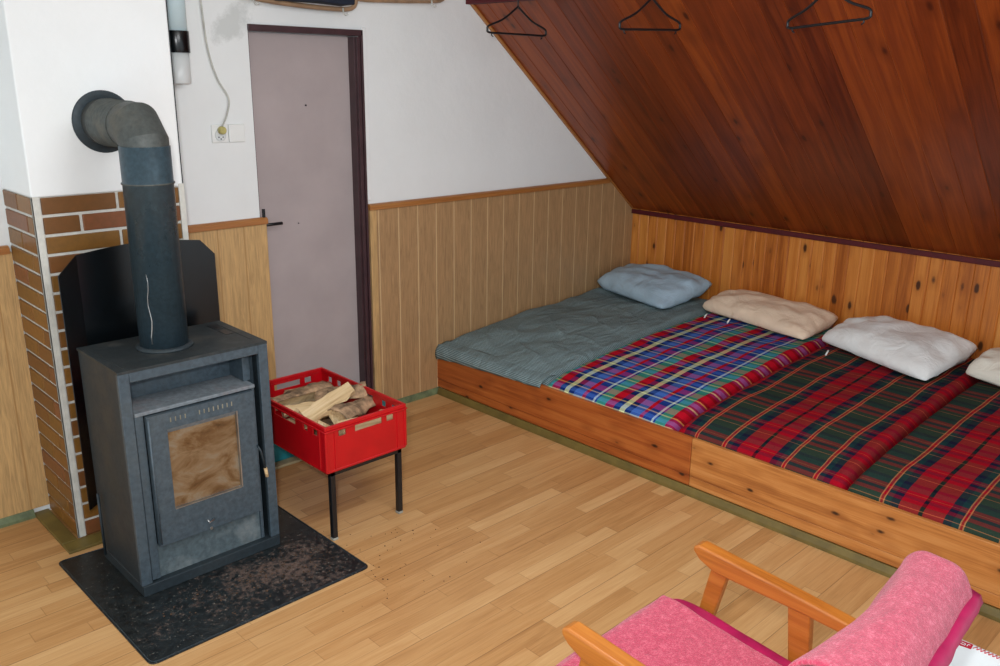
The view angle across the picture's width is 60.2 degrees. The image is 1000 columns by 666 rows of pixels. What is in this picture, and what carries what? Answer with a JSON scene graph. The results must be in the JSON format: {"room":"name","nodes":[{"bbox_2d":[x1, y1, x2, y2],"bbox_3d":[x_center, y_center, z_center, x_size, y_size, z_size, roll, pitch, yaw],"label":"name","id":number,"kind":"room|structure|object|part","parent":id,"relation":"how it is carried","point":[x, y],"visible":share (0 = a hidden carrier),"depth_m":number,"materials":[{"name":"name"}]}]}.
{"room":"attic bedroom","nodes":[
{"label":"attic bedroom","id":0,"kind":"room"},
{"bbox_2d":[0,0,181,196],"bbox_3d":[-1.573,-1.054,3.215,0.559,1.017,0.342,-15,23,-42],"label":"wall","id":1,"kind":"structure","parent":0,"point":[53,53],"depth_m":3.09,"materials":[{"name":"white paint"}]},
{"bbox_2d":[2,190,77,535],"bbox_3d":[-1.587,0.081,3.551,0.565,1.346,0.325,-15,23,-42],"label":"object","id":2,"kind":"structure","parent":1,"relation":"attached to","point":[53,469],"depth_m":3.35,"materials":[{"name":"brick"}]},
{"bbox_2d":[3,187,182,534],"bbox_3d":[-1.590,0.080,3.554,0.551,1.350,0.338,-15,23,-42],"label":"trim","id":3,"kind":"structure","parent":1,"relation":"attached to","point":[82,231],"depth_m":3.25,"materials":[{"name":"concrete"}]},
{"bbox_2d":[30,183,188,537],"bbox_3d":[-1.470,0.111,3.434,0.566,1.362,0.010,-15,23,-42],"label":"trim","id":4,"kind":"structure","parent":1,"relation":"attached to","point":[34,201],"depth_m":3.26,"materials":[{"name":"plastic"}]},
{"bbox_2d":[40,187,181,534],"bbox_3d":[-1.468,0.116,3.439,0.507,1.346,0.009,-15,23,-42],"label":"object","id":5,"kind":"structure","parent":1,"relation":"attached to","point":[100,201],"depth_m":3.21,"materials":[{"name":"brick"}]},
{"bbox_2d":[58,240,219,509],"bbox_3d":[-1.409,0.123,3.407,0.148,0.980,0.624,14,21,37],"label":"shield","id":6,"kind":"object","parent":1,"relation":"attached to","point":[96,289],"visible":0.26,"depth_m":3.23,"materials":[{"name":"metal"}]},
{"bbox_2d":[165,0,182,182],"bbox_3d":[-1.372,-1.112,3.400,0.003,1.003,0.343,-15,23,-42],"label":"trim","id":7,"kind":"structure","parent":1,"relation":"attached to","point":[165,0],"depth_m":3.32,"materials":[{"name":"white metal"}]},
{"bbox_2d":[0,0,605,518],"bbox_3d":[-1.150,-0.609,4.124,5.657,2.380,0.154,-15,23,-42],"label":"wall","id":8,"kind":"structure","parent":0,"point":[451,112],"depth_m":4.30,"materials":[{"name":"white paint"}]},
{"bbox_2d":[0,245,9,254],"bbox_3d":[-2.516,-0.161,2.768,1.710,0.031,0.027,-15,23,-42],"label":"trim","id":9,"kind":"structure","parent":8,"relation":"attached to","point":[5,249],"depth_m":3.32,"materials":[{"name":"brown wood"}]},
{"bbox_2d":[0,509,102,553],"bbox_3d":[-2.179,0.893,3.145,2.300,0.034,0.430,-15,23,-42],"label":"baseboard","id":10,"kind":"structure","parent":8,"relation":"attached to","point":[59,531],"depth_m":3.50,"materials":[{"name":"wood"}]},
{"bbox_2d":[167,0,191,83],"bbox_3d":[-1.340,-1.289,3.540,0.104,0.512,0.120,-15,23,-42],"label":"lamp","id":11,"kind":"object","parent":8,"relation":"attached to","point":[179,35],"visible":0.67,"depth_m":3.53,"materials":[{"name":"white plastic"}]},
{"bbox_2d":[200,0,229,133],"bbox_3d":[-1.230,-1.247,3.717,0.116,0.766,0.032,-15,23,-42],"label":"power cable","id":12,"kind":"object","parent":8,"relation":"attached to","point":[221,130],"visible":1,"depth_m":3.77,"materials":[{"name":"white plastic"}]},
{"bbox_2d":[188,217,267,232],"bbox_3d":[-1.296,-0.482,3.902,0.538,0.031,0.027,-15,23,-42],"label":"trim","id":13,"kind":"structure","parent":8,"relation":"attached to","point":[260,220],"depth_m":3.94,"materials":[{"name":"brown wood"}]},
{"bbox_2d":[211,124,244,142],"bbox_3d":[-1.216,-0.894,3.864,0.158,0.080,0.016,-15,23,-42],"label":"outlet","id":14,"kind":"object","parent":8,"relation":"attached to","point":[236,132],"visible":1,"depth_m":3.87,"materials":[{"name":"white plastic"}]},
{"bbox_3d":[-1.247,-0.887,3.840,0.078,0.080,0.010,-15,23,-42],"label":"plate","id":15,"kind":"part","parent":14,"relation":"part of","materials":[{"name":"white plastic"}]},
{"bbox_2d":[228,124,244,141],"bbox_3d":[-1.189,-0.902,3.893,0.077,0.080,0.012,-15,23,-42],"label":"switch plate","id":16,"kind":"object","parent":14,"relation":"attached to","point":[236,132],"depth_m":3.89,"materials":[{"name":"white plastic"}]},
{"bbox_2d":[247,24,373,395],"bbox_3d":[-0.954,-0.479,4.353,0.613,2.006,0.148,-15,23,-42],"label":"door","id":17,"kind":"structure","parent":8,"relation":"in","point":[307,83],"depth_m":4.32,"materials":[{"name":"grey wood"}]},
{"bbox_3d":[-1.097,-0.555,4.114,0.109,0.086,0.051,-15,23,-42],"label":"handle","id":18,"kind":"part","parent":17,"relation":"part of","materials":[{"name":"black metal"}]},
{"bbox_2d":[253,0,443,15],"bbox_3d":[-0.757,-1.569,4.052,1.299,0.149,0.110,-15,23,-42],"label":"rail","id":19,"kind":"object","parent":8,"relation":"attached to","point":[283,3],"visible":0.95,"depth_m":4.01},
{"bbox_2d":[275,0,354,5],"bbox_3d":[-0.854,-1.522,3.916,0.390,0.052,0.120,-15,23,-42],"label":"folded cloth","id":20,"kind":"object","parent":19,"relation":"on","point":[327,2],"visible":0.94,"depth_m":3.94,"materials":[{"name":"fabric"}]},
{"bbox_2d":[361,27,370,200],"bbox_3d":[-0.676,-1.094,4.357,0.026,0.850,0.006,-15,23,-42],"label":"trim","id":21,"kind":"structure","parent":8,"relation":"attached to","point":[362,28],"depth_m":4.35,"materials":[{"name":"white paint"}]},
{"bbox_2d":[369,210,380,392],"bbox_3d":[-0.669,-0.120,4.645,0.040,1.090,0.008,-15,23,-42],"label":"trim","id":22,"kind":"structure","parent":8,"relation":"attached to","point":[373,223],"depth_m":4.62,"materials":[{"name":"beige wood"}]},
{"bbox_2d":[396,387,438,402],"bbox_3d":[-0.528,0.379,4.947,0.478,0.034,0.029,-15,23,-42],"label":"baseboard","id":23,"kind":"structure","parent":8,"relation":"attached to","point":[427,393],"depth_m":4.99,"materials":[{"name":"green wood"}]},
{"bbox_2d":[368,178,610,210],"bbox_3d":[0.026,-0.837,5.129,1.962,0.031,0.029,-15,23,-42],"label":"trim","id":24,"kind":"structure","parent":8,"relation":"attached to","point":[421,201],"depth_m":4.99,"materials":[{"name":"brown wood"}]},
{"bbox_2d":[368,182,632,398],"bbox_3d":[0.117,-0.332,5.390,2.243,1.090,0.013,-15,23,-42],"label":"panelling","id":25,"kind":"object","parent":8,"relation":"attached to","point":[447,271],"visible":0.65,"depth_m":5.11,"materials":[{"name":"beige wood"}]},
{"bbox_2d":[471,5,633,208],"bbox_3d":[0.304,-1.393,5.244,1.767,1.448,0.021,-15,23,-42],"label":"trim","id":26,"kind":"structure","parent":8,"relation":"attached to","point":[474,7],"depth_m":5.20,"materials":[{"name":"brown wood"}]},
{"bbox_2d":[0,389,999,665],"bbox_3d":[0.366,1.007,3.026,5.757,0.050,4.420,-15,23,-42],"label":"floor","id":27,"kind":"structure","parent":0,"point":[566,535],"depth_m":3.28,"materials":[{"name":"laminate"}]},
{"bbox_2d":[59,505,367,663],"bbox_3d":[-1.090,0.880,3.283,0.854,0.007,0.835,-15,23,-42],"label":"plate","id":28,"kind":"object","parent":27,"relation":"on","point":[157,638],"visible":0.76,"depth_m":3.12,"materials":[{"name":"metal"}]},
{"bbox_2d":[76,320,279,596],"bbox_3d":[-1.191,0.444,3.242,0.564,0.856,0.398,-15,23,-42],"label":"wood stove","id":29,"kind":"object","parent":28,"relation":"on","point":[181,437],"visible":0.97,"depth_m":3.12,"materials":[{"name":"paint"}]},
{"bbox_2d":[71,90,188,348],"bbox_3d":[-1.298,-0.417,3.102,0.224,0.870,0.466,-15,23,-42],"label":"pipe","id":30,"kind":"object","parent":29,"relation":"on","point":[103,121],"visible":1,"depth_m":2.95,"materials":[{"name":"metal"}]},
{"bbox_3d":[-1.198,0.523,2.994,0.008,0.475,0.008,-6,18,-21],"label":"hinge rod","id":31,"kind":"part","parent":29,"relation":"part of","materials":[{"name":"metal"}]},
{"bbox_3d":[-1.188,0.045,3.139,0.547,0.012,0.372,-15,23,-42],"label":"plate","id":32,"kind":"part","parent":29,"relation":"part of","materials":[{"name":"grey metal"}]},
{"bbox_2d":[132,375,254,417],"bbox_3d":[-1.126,0.222,3.111,0.447,0.014,0.158,-15,23,-42],"label":"shelf","id":33,"kind":"object","parent":29,"relation":"attached to","point":[177,394],"depth_m":3.10,"materials":[{"name":"grey metal"}]},
{"bbox_3d":[-1.066,0.485,3.132,0.396,0.492,0.020,-15,23,-42],"label":"door","id":34,"kind":"part","parent":29,"relation":"part of","materials":[{"name":"metal"}]},
{"bbox_3d":[-1.094,0.783,3.233,0.440,0.130,0.006,-15,23,-42],"label":"ash panel","id":35,"kind":"part","parent":29,"relation":"part of","materials":[{"name":"grey metal"}]},
{"bbox_3d":[-0.904,0.468,3.268,0.026,0.097,0.021,-15,23,-42],"label":"handle","id":36,"kind":"part","parent":29,"relation":"part of","materials":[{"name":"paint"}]},
{"bbox_2d":[162,542,345,620],"bbox_3d":[-0.891,0.916,3.162,0.673,0.005,0.329,-15,23,-42],"label":"crumbs","id":37,"kind":"object","parent":28,"relation":"on","point":[310,542],"visible":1,"depth_m":3.21,"materials":[{"name":"brown wood"}]},
{"bbox_2d":[274,400,393,469],"bbox_3d":[-0.893,0.498,4.395,0.810,0.112,0.268,-15,23,-42],"label":"step","id":38,"kind":"structure","parent":27,"relation":"on","point":[283,458],"depth_m":4.14,"materials":[{"name":"teal paint"}]},
{"bbox_2d":[275,444,402,540],"bbox_3d":[-0.736,0.597,3.731,0.352,0.305,0.567,-15,23,-42],"label":"stand","id":39,"kind":"object","parent":27,"relation":"on","point":[398,453],"visible":0.45,"depth_m":3.47,"materials":[{"name":"black metal"}]},
{"bbox_3d":[-0.665,0.693,3.437,0.022,0.274,0.022,-15,23,-42],"label":"leg","id":40,"kind":"part","parent":39,"relation":"part of","materials":[{"name":"black metal"}]},
{"bbox_2d":[269,367,406,473],"bbox_3d":[-0.747,0.354,3.664,0.401,0.196,0.635,-15,23,-42],"label":"plastic crate","id":41,"kind":"object","parent":39,"relation":"on","point":[329,452],"visible":0.7,"depth_m":3.48,"materials":[{"name":"red plastic"}]},
{"bbox_2d":[287,416,329,423],"bbox_3d":[-0.843,0.377,3.776,0.154,0.098,0.337,15,22,40],"label":"log","id":42,"kind":"object","parent":41,"relation":"in","point":[327,417],"visible":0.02,"depth_m":3.70,"materials":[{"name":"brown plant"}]},
{"bbox_2d":[270,381,333,410],"bbox_3d":[-0.880,0.281,3.743,0.122,0.094,0.321,15,21,39],"label":"log","id":43,"kind":"object","parent":42,"relation":"on","point":[306,393],"visible":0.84,"depth_m":3.72,"materials":[{"name":"brown wood"}]},
{"bbox_2d":[306,414,364,434],"bbox_3d":[-0.724,0.407,3.658,0.338,0.104,0.156,-13,21,-38],"label":"log","id":44,"kind":"object","parent":41,"relation":"in","point":[328,421],"visible":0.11,"depth_m":3.63,"materials":[{"name":"brown wood"}]},
{"bbox_2d":[289,408,329,426],"bbox_3d":[-0.779,0.357,3.542,0.210,0.049,0.071,16,22,41],"label":"log","id":45,"kind":"object","parent":44,"relation":"on","point":[320,422],"visible":0.21,"depth_m":3.49,"materials":[{"name":"beige wood"}]},
{"bbox_2d":[281,402,342,417],"bbox_3d":[-0.799,0.319,3.670,0.266,0.082,0.087,-9,19,-30],"label":"log","id":46,"kind":"object","parent":44,"relation":"on","point":[302,406],"visible":0.14,"depth_m":3.62,"materials":[{"name":"beige wood"}]},
{"bbox_2d":[315,381,366,401],"bbox_3d":[-0.690,0.264,3.743,0.227,0.083,0.080,-2,17,-8],"label":"log","id":47,"kind":"object","parent":46,"relation":"on","point":[360,392],"visible":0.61,"depth_m":3.73,"materials":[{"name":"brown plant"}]},
{"bbox_2d":[327,395,375,423],"bbox_3d":[-0.612,0.317,3.634,0.113,0.080,0.257,9,18,25],"label":"log","id":48,"kind":"object","parent":44,"relation":"on","point":[338,412],"visible":0.96,"depth_m":3.56,"materials":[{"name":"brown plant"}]},
{"bbox_2d":[298,382,354,428],"bbox_3d":[-0.721,0.299,3.585,0.097,0.117,0.309,10,19,27],"label":"log","id":49,"kind":"object","parent":48,"relation":"on","point":[318,409],"visible":0.79,"depth_m":3.56,"materials":[{"name":"beige wood"}]},
{"bbox_3d":[-0.628,0.453,3.535,0.146,0.101,0.337,16,22,41],"label":"log","id":50,"kind":"object","parent":41,"relation":"in","visible":0},
{"bbox_2d":[335,409,392,435],"bbox_3d":[-0.546,0.373,3.531,0.128,0.092,0.298,15,22,40],"label":"log","id":51,"kind":"object","parent":50,"relation":"on","point":[389,417],"visible":0.21,"depth_m":3.49,"materials":[{"name":"beige wood"}]},
{"bbox_3d":[-0.734,0.461,3.690,0.350,0.022,0.565,-15,23,-42],"label":"frame","id":52,"kind":"part","parent":39,"relation":"part of","materials":[{"name":"black metal"}]},
{"bbox_3d":[-0.429,0.631,3.656,0.022,0.274,0.022,-15,23,-42],"label":"leg","id":53,"kind":"part","parent":39,"relation":"part of","materials":[{"name":"black metal"}]},
{"bbox_2d":[323,524,480,598],"bbox_3d":[-0.450,0.863,3.378,0.678,0.004,0.620,-15,23,-42],"label":"crumbs","id":54,"kind":"object","parent":27,"relation":"on","point":[416,524],"visible":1,"depth_m":3.40,"materials":[{"name":"brown wood"}]},
{"bbox_2d":[437,359,999,622],"bbox_3d":[1.687,0.490,4.258,1.811,0.270,4.097,-15,23,-42],"label":"frame","id":55,"kind":"object","parent":27,"relation":"on","point":[874,529],"visible":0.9,"depth_m":3.69,"materials":[{"name":"brown wood"}]},
{"bbox_2d":[435,287,709,387],"bbox_3d":[0.561,-0.031,5.317,1.812,0.219,0.854,-15,23,-42],"label":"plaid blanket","id":56,"kind":"object","parent":55,"relation":"on","point":[534,347],"visible":0.75,"depth_m":5.02,"materials":[{"name":"grey fabric"}]},
{"bbox_2d":[598,263,711,308],"bbox_3d":[0.971,-0.339,5.691,0.505,0.171,0.701,-15,23,-42],"label":"pillow","id":57,"kind":"object","parent":56,"relation":"on","point":[658,286],"visible":1,"depth_m":5.56,"materials":[{"name":"blue fabric"}]},
{"bbox_2d":[548,312,833,431],"bbox_3d":[1.145,0.148,4.760,1.785,0.194,0.789,-15,23,-42],"label":"plaid blanket","id":58,"kind":"object","parent":55,"relation":"on","point":[668,377],"visible":0.66,"depth_m":4.48,"materials":[{"name":"multicoloured fabric"}]},
{"bbox_2d":[703,289,837,339],"bbox_3d":[1.573,-0.131,5.162,0.429,0.147,0.764,-15,23,-42],"label":"pillow","id":59,"kind":"object","parent":58,"relation":"on","point":[800,320],"visible":1,"depth_m":5.03,"materials":[{"name":"beige fabric"}]},
{"bbox_2d":[679,344,979,490],"bbox_3d":[1.703,0.321,4.222,1.768,0.185,0.787,-15,23,-42],"label":"plaid blanket","id":60,"kind":"object","parent":55,"relation":"on","point":[829,418],"visible":0.7,"depth_m":3.92,"materials":[{"name":"red fabric"}]},
{"bbox_2d":[822,316,977,380],"bbox_3d":[2.059,0.052,4.559,0.602,0.169,0.696,-15,23,-42],"label":"pillow","id":61,"kind":"object","parent":60,"relation":"on","point":[911,349],"visible":1,"depth_m":4.44,"materials":[{"name":"white fabric"}]},
{"bbox_2d":[848,380,999,543],"bbox_3d":[2.261,0.493,3.670,1.770,0.186,0.810,-15,23,-42],"label":"plaid blanket","id":62,"kind":"object","parent":55,"relation":"on","point":[946,471],"visible":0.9,"depth_m":3.40,"materials":[{"name":"red fabric"}]},
{"bbox_2d":[966,348,999,385],"bbox_3d":[2.560,0.191,4.090,0.563,0.134,0.607,-15,23,-42],"label":"pillow","id":63,"kind":"object","parent":62,"relation":"on","point":[986,368],"visible":1,"depth_m":4.18,"materials":[{"name":"white fabric"}]},
{"bbox_2d":[562,541,982,665],"bbox_3d":[0.582,0.891,1.983,0.574,0.772,0.790,-15,23,-42],"label":"armchair","id":64,"kind":"object","parent":27,"relation":"on","point":[593,649],"visible":0.41,"depth_m":2.14,"materials":[{"name":"orange wood"}]},
{"bbox_3d":[0.170,0.982,2.058,0.028,0.544,0.153,-15,23,-42],"label":"leg","id":65,"kind":"part","parent":64,"relation":"part of","materials":[{"name":"orange wood"}]},
{"bbox_3d":[0.357,0.758,1.791,0.046,0.071,0.581,-15,23,-42],"label":"armrest","id":66,"kind":"part","parent":64,"relation":"part of","materials":[{"name":"orange wood"}]},
{"bbox_2d":[556,595,781,665],"bbox_3d":[0.445,0.841,2.077,0.428,0.094,0.482,-15,23,-42],"label":"cover","id":67,"kind":"object","parent":64,"relation":"on","point":[665,632],"visible":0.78,"depth_m":2.17,"materials":[{"name":"pink fabric"}]},
{"bbox_3d":[0.550,0.882,2.412,0.026,0.544,0.153,-15,23,-42],"label":"leg","id":68,"kind":"part","parent":64,"relation":"part of","materials":[{"name":"orange wood"}]},
{"bbox_2d":[674,599,790,665],"bbox_3d":[0.487,0.875,2.080,0.480,0.138,0.513,-15,23,-42],"label":"seat cushion","id":69,"kind":"object","parent":64,"relation":"on","point":[707,607],"depth_m":2.25,"materials":[{"name":"pink fabric"}]},
{"bbox_3d":[0.737,0.657,2.145,0.044,0.071,0.581,-15,23,-42],"label":"armrest","id":70,"kind":"part","parent":64,"relation":"part of","materials":[{"name":"orange wood"}]},
{"bbox_3d":[0.758,0.945,2.206,0.026,0.544,0.099,-15,23,-42],"label":"leg","id":71,"kind":"part","parent":64,"relation":"part of","materials":[{"name":"orange wood"}]},
{"bbox_2d":[788,551,971,665],"bbox_3d":[0.726,0.712,1.755,0.540,0.410,0.318,-15,23,-42],"label":"cover","id":72,"kind":"object","parent":64,"relation":"on","point":[917,608],"visible":0.89,"depth_m":1.64,"materials":[{"name":"pink fabric"}]},
{"bbox_3d":[1.183,1.061,2.012,0.303,0.446,0.390,-15,23,-42],"label":"side table","id":73,"kind":"object","parent":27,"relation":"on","visible":0},
{"bbox_2d":[949,640,999,665],"bbox_3d":[1.185,0.868,1.955,0.332,0.059,0.418,-15,23,-42],"label":"tablecloth","id":74,"kind":"object","parent":73,"relation":"on","point":[966,653],"visible":0.59,"depth_m":2.11,"materials":[{"name":"white fabric"}]},
{"bbox_2d":[475,0,999,260],"bbox_3d":[1.815,-0.967,3.791,1.853,1.534,4.300,-15,23,-42],"label":"ceiling","id":75,"kind":"structure","parent":0,"point":[885,129],"depth_m":4.23,"materials":[{"name":"brown wood"}]},
{"bbox_2d":[466,0,532,4],"bbox_3d":[1.221,-1.364,3.281,0.048,0.037,3.996,-15,23,-42],"label":"board","id":76,"kind":"object","parent":75,"relation":"attached to","point":[470,2],"visible":1,"depth_m":4.53,"materials":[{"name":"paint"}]},
{"bbox_3d":[1.136,-1.389,3.249,0.104,0.034,3.280,-15,23,-42],"label":"rail","id":77,"kind":"object","parent":75,"relation":"attached to","visible":0},
{"bbox_2d":[486,0,546,39],"bbox_3d":[0.088,-1.583,4.254,0.422,0.248,0.010,-15,23,-42],"label":"hanger","id":78,"kind":"object","parent":77,"relation":"hanging from","point":[517,7],"visible":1,"depth_m":4.25,"materials":[{"name":"black plastic"}]},
{"bbox_2d":[618,0,680,34],"bbox_3d":[0.651,-1.405,3.692,0.422,0.254,0.010,-14,22,-40],"label":"hanger","id":79,"kind":"object","parent":77,"relation":"hanging from","point":[648,1],"visible":1,"depth_m":3.69,"materials":[{"name":"black plastic"}]},
{"bbox_2d":[786,0,872,32],"bbox_3d":[1.204,-1.236,3.149,0.010,0.255,0.422,-7,18,-23],"label":"hanger","id":80,"kind":"object","parent":77,"relation":"hanging from","point":[814,1],"visible":1,"depth_m":3.16,"materials":[{"name":"black plastic"}]},
{"bbox_2d":[630,208,999,358],"bbox_3d":[2.441,0.009,4.728,0.080,0.945,4.300,-15,23,-42],"label":"wall","id":81,"kind":"structure","parent":0,"point":[962,299],"depth_m":5.08,"materials":[{"name":"brown wood"}]},
{"bbox_2d":[632,209,999,267],"bbox_3d":[2.412,-0.398,4.571,0.017,0.030,4.298,-15,23,-42],"label":"trim","id":82,"kind":"structure","parent":81,"relation":"attached to","point":[972,260],"depth_m":5.04,"materials":[{"name":"paint"}]}
]}

